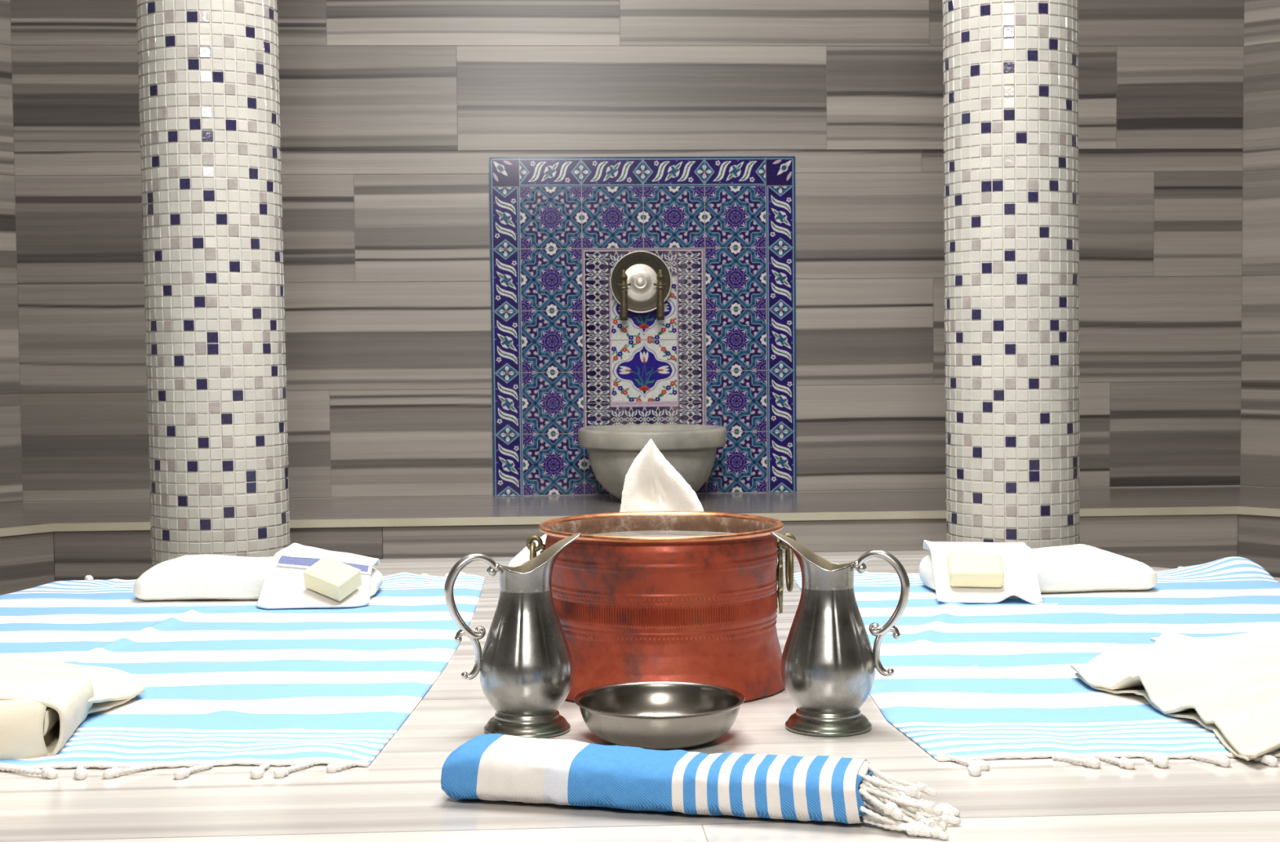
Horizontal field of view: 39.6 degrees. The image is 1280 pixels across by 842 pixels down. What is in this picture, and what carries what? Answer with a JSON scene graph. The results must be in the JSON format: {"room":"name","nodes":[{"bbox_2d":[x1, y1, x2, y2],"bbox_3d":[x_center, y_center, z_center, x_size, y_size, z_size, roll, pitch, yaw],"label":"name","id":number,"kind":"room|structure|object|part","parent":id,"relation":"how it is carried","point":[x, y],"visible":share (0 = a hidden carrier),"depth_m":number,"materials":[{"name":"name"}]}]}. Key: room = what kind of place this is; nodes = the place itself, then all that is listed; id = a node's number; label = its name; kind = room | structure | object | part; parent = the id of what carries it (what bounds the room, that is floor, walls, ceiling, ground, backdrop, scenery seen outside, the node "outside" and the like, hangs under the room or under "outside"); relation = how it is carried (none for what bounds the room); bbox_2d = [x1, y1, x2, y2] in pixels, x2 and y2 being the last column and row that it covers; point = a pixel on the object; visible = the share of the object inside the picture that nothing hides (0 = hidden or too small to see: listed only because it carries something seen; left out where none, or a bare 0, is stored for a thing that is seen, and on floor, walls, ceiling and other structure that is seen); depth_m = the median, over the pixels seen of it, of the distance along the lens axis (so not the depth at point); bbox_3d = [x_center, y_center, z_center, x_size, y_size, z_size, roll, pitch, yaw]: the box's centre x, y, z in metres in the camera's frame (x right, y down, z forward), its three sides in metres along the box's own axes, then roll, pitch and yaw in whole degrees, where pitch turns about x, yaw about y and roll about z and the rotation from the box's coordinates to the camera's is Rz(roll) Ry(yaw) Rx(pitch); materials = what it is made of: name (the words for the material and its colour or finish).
{"room":"spa","nodes":[
{"label":"spa","id":0,"kind":"room"},
{"bbox_2d":[0,0,22,504],"bbox_3d":[-3.316,-0.816,4.160,0.001,3.199,3.989,2,4,42],"label":"wall","id":1,"kind":"structure","parent":0,"point":[11,458],"depth_m":5.65,"materials":[{"name":"stone"}]},
{"bbox_2d":[10,0,1244,573],"bbox_3d":[0.002,-0.923,5.762,3.989,3.199,0.001,-1,3,-3],"label":"wall","id":2,"kind":"structure","parent":0,"point":[540,77],"depth_m":5.76,"materials":[{"name":"stone"}]},
{"bbox_2d":[488,155,796,496],"bbox_3d":[0.014,-0.308,5.790,0.994,1.098,0.009,-1,3,-3],"label":"tile panel","id":3,"kind":"object","parent":2,"relation":"attached to","point":[564,360],"visible":0.92,"depth_m":5.79,"materials":[{"name":"blue tile"}]},
{"bbox_2d":[616,269,631,319],"bbox_3d":[-0.053,-0.406,5.741,0.047,0.164,0.086,-1,3,-3],"label":"tap","id":4,"kind":"object","parent":3,"relation":"attached to","point":[623,314],"visible":1,"depth_m":5.71,"materials":[{"name":"metal"}]},
{"bbox_3d":[-0.052,-0.437,5.713,0.047,0.011,0.013,-1,3,-3],"label":"lever","id":5,"kind":"part","parent":4,"relation":"part of","materials":[{"name":"metal"}]},
{"bbox_3d":[-0.051,-0.463,5.703,0.017,0.017,0.017,-1,3,-3],"label":"knob","id":6,"kind":"part","parent":4,"relation":"part of","materials":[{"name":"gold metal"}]},
{"bbox_3d":[-0.052,-0.373,5.726,0.025,0.098,0.028,-1,3,-3],"label":"spout","id":7,"kind":"part","parent":4,"relation":"part of","materials":[{"name":"metal"}]},
{"bbox_2d":[609,250,671,312],"bbox_3d":[0.002,-0.450,5.757,0.200,0.200,0.040,-1,3,-3],"label":"bowl","id":8,"kind":"object","parent":3,"relation":"attached to","point":[642,268],"visible":0.97,"depth_m":5.77,"materials":[{"name":"metal"}]},
{"bbox_3d":[0.013,-0.259,5.790,0.396,0.600,0.002,-1,3,-3],"label":"arabesque frame","id":9,"kind":"part","parent":3,"relation":"part of","materials":[{"name":"tile"}]},
{"bbox_2d":[653,269,667,319],"bbox_3d":[0.065,-0.408,5.748,0.047,0.164,0.086,-1,3,-3],"label":"tap","id":10,"kind":"object","parent":3,"relation":"attached to","point":[660,313],"visible":1,"depth_m":5.72,"materials":[{"name":"metal"}]},
{"bbox_3d":[0.066,-0.439,5.720,0.047,0.011,0.013,-1,3,-3],"label":"lever","id":11,"kind":"part","parent":10,"relation":"part of","materials":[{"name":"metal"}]},
{"bbox_3d":[0.066,-0.374,5.733,0.025,0.098,0.028,-1,3,-3],"label":"spout","id":12,"kind":"part","parent":10,"relation":"part of","materials":[{"name":"metal"}]},
{"bbox_3d":[0.066,-0.464,5.710,0.017,0.017,0.017,-1,3,-3],"label":"knob","id":13,"kind":"part","parent":10,"relation":"part of","materials":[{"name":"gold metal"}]},
{"bbox_2d":[1240,0,1279,488],"bbox_3d":[3.484,-0.893,4.552,3.989,3.199,0.001,2,4,42],"label":"wall","id":14,"kind":"structure","parent":0,"point":[1260,301],"depth_m":5.85,"materials":[{"name":"stone"}]},
{"label":"floor","id":15,"kind":"structure","parent":0,"visible":0},
{"bbox_2d":[136,0,290,566],"bbox_3d":[-0.926,-0.819,3.814,0.317,3.198,0.301,0,3,0],"label":"column","id":16,"kind":"structure","parent":15,"relation":"on","point":[210,132],"depth_m":3.72,"materials":[{"name":"tile"}]},
{"bbox_2d":[0,550,1279,841],"bbox_3d":[0.074,0.610,2.042,3.360,0.500,3.360,-1,3,-3],"label":"platform","id":17,"kind":"object","parent":15,"relation":"on","point":[399,796],"visible":0.25,"depth_m":1.76,"materials":[{"name":"beige stone"}]},
{"bbox_2d":[0,571,485,779],"bbox_3d":[-0.708,0.371,2.619,0.878,0.093,1.530,0,3,0],"label":"striped peshtemal","id":18,"kind":"object","parent":17,"relation":"on","point":[226,682],"visible":0.79,"depth_m":2.47,"materials":[{"name":"white fabric"}]},
{"bbox_2d":[0,655,144,758],"bbox_3d":[-0.817,0.324,2.171,0.380,0.072,0.506,0,3,0],"label":"towel","id":19,"kind":"object","parent":18,"relation":"on","point":[42,703],"visible":1,"depth_m":2.02,"materials":[{"name":"fabric"}]},
{"bbox_2d":[133,553,382,600],"bbox_3d":[-0.670,0.274,3.141,0.423,0.070,0.193,0,3,0],"label":"towel","id":20,"kind":"object","parent":18,"relation":"on","point":[195,576],"visible":0.63,"depth_m":3.06,"materials":[{"name":"white fabric"}]},
{"bbox_2d":[256,542,379,608],"bbox_3d":[-0.552,0.266,3.104,0.190,0.081,0.280,0,3,0],"label":"mitt","id":21,"kind":"object","parent":20,"relation":"on","point":[283,586],"visible":0.81,"depth_m":3.03,"materials":[{"name":"fabric"}]},
{"bbox_2d":[302,555,362,600],"bbox_3d":[-0.520,0.266,3.006,0.089,0.068,0.064,1,3,30],"label":"soap bar","id":22,"kind":"object","parent":21,"relation":"on","point":[331,577],"visible":1,"depth_m":2.99,"materials":[{"name":"beige wax"}]},
{"bbox_2d":[444,532,581,737],"bbox_3d":[-0.141,0.247,2.058,0.110,0.228,0.140,2,4,43],"label":"jug","id":23,"kind":"object","parent":17,"relation":"on","point":[525,666],"visible":1,"depth_m":2.04,"materials":[{"name":"silver metal"}]},
{"bbox_3d":[-0.193,0.225,2.050,0.066,0.147,0.014,-1,3,-15],"label":"handle","id":24,"kind":"part","parent":23,"relation":"part of","materials":[{"name":"grey metal"}]},
{"bbox_2d":[507,438,704,566],"bbox_3d":[-0.051,0.178,2.632,0.307,0.306,0.111,0,3,0],"label":"towel","id":25,"kind":"object","parent":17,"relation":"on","point":[651,483],"visible":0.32,"depth_m":2.61,"materials":[{"name":"white fabric"}]},
{"bbox_2d":[573,680,745,750],"bbox_3d":[0.022,0.337,2.019,0.194,0.047,0.194,-2,3,-26],"label":"steel bowl","id":26,"kind":"object","parent":17,"relation":"on","point":[663,715],"visible":0.98,"depth_m":1.99,"materials":[{"name":"silver metal"}]},
{"bbox_2d":[526,511,795,701],"bbox_3d":[0.029,0.240,2.341,0.353,0.211,0.332,0,3,2],"label":"cauldron","id":27,"kind":"object","parent":17,"relation":"on","point":[638,596],"visible":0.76,"depth_m":2.21,"materials":[{"name":"metal"}]},
{"bbox_2d":[440,733,961,839],"bbox_3d":[0.056,0.348,1.725,0.506,0.056,0.107,0,3,16],"label":"folded peshtemal","id":28,"kind":"object","parent":17,"relation":"on","point":[492,766],"visible":1,"depth_m":1.69,"materials":[{"name":"fabric"}]},
{"bbox_2d":[770,530,910,736],"bbox_3d":[0.231,0.243,2.071,0.140,0.228,0.110,-1,3,-16],"label":"jug","id":29,"kind":"object","parent":17,"relation":"on","point":[829,664],"visible":1,"depth_m":2.04,"materials":[{"name":"silver metal"}]},
{"bbox_3d":[0.278,0.221,2.050,0.066,0.147,0.014,0,3,15],"label":"handle","id":30,"kind":"part","parent":29,"relation":"part of","materials":[{"name":"grey metal"}]},
{"bbox_2d":[793,556,1279,775],"bbox_3d":[0.723,0.315,2.610,0.873,0.049,1.545,0,3,0],"label":"striped peshtemal","id":31,"kind":"object","parent":17,"relation":"on","point":[971,683],"visible":0.69,"depth_m":2.46,"materials":[{"name":"white fabric"}]},
{"bbox_2d":[919,543,1157,592],"bbox_3d":[0.701,0.260,3.137,0.396,0.076,0.186,-1,3,-6],"label":"towel","id":32,"kind":"object","parent":31,"relation":"on","point":[1078,567],"visible":0.56,"depth_m":3.07,"materials":[{"name":"white fabric"}]},
{"bbox_2d":[923,539,1058,605],"bbox_3d":[0.595,0.260,3.078,0.197,0.084,0.285,0,3,0],"label":"mitt","id":33,"kind":"object","parent":32,"relation":"on","point":[1020,575],"visible":0.84,"depth_m":3.02,"materials":[{"name":"fabric"}]},
{"bbox_2d":[946,551,1004,586],"bbox_3d":[0.567,0.252,3.009,0.092,0.056,0.065,0,3,3],"label":"soap bar","id":34,"kind":"object","parent":33,"relation":"on","point":[963,568],"visible":1,"depth_m":2.99,"materials":[{"name":"beige wax"}]},
{"bbox_2d":[1070,627,1279,760],"bbox_3d":[0.693,0.306,2.174,0.399,0.075,0.540,2,4,42],"label":"towel","id":35,"kind":"object","parent":31,"relation":"on","point":[1229,685],"visible":1,"depth_m":2.16,"materials":[{"name":"fabric"}]},
{"bbox_2d":[0,485,1279,595],"bbox_3d":[0.086,0.518,4.583,7.665,0.435,2.496,-1,3,-3],"label":"bench","id":36,"kind":"object","parent":15,"relation":"on","point":[1174,526],"visible":0.19,"depth_m":5.22,"materials":[{"name":"grey stone"}]},
{"bbox_3d":[0.118,0.302,4.528,7.653,0.001,2.812,0,3,0],"label":"seat","id":37,"kind":"part","parent":36,"relation":"part of","materials":[{"name":"grey stone"}]},
{"bbox_2d":[577,423,726,499],"bbox_3d":[0.039,0.136,5.573,0.465,0.231,0.465,0,3,0],"label":"basin","id":38,"kind":"object","parent":36,"relation":"on","point":[691,449],"visible":0.63,"depth_m":5.42,"materials":[{"name":"grey stone"}]},
{"bbox_3d":[0.039,0.162,5.574,0.411,0.180,0.411,0,3,0],"label":"bowl","id":39,"kind":"part","parent":38,"relation":"part of","materials":[{"name":"stone"}]},
{"bbox_2d":[942,0,1079,548],"bbox_3d":[0.794,-0.833,3.814,0.317,3.198,0.298,0,3,0],"label":"column","id":40,"kind":"structure","parent":15,"relation":"on","point":[1011,67],"depth_m":3.72,"materials":[{"name":"tile"}]}
]}

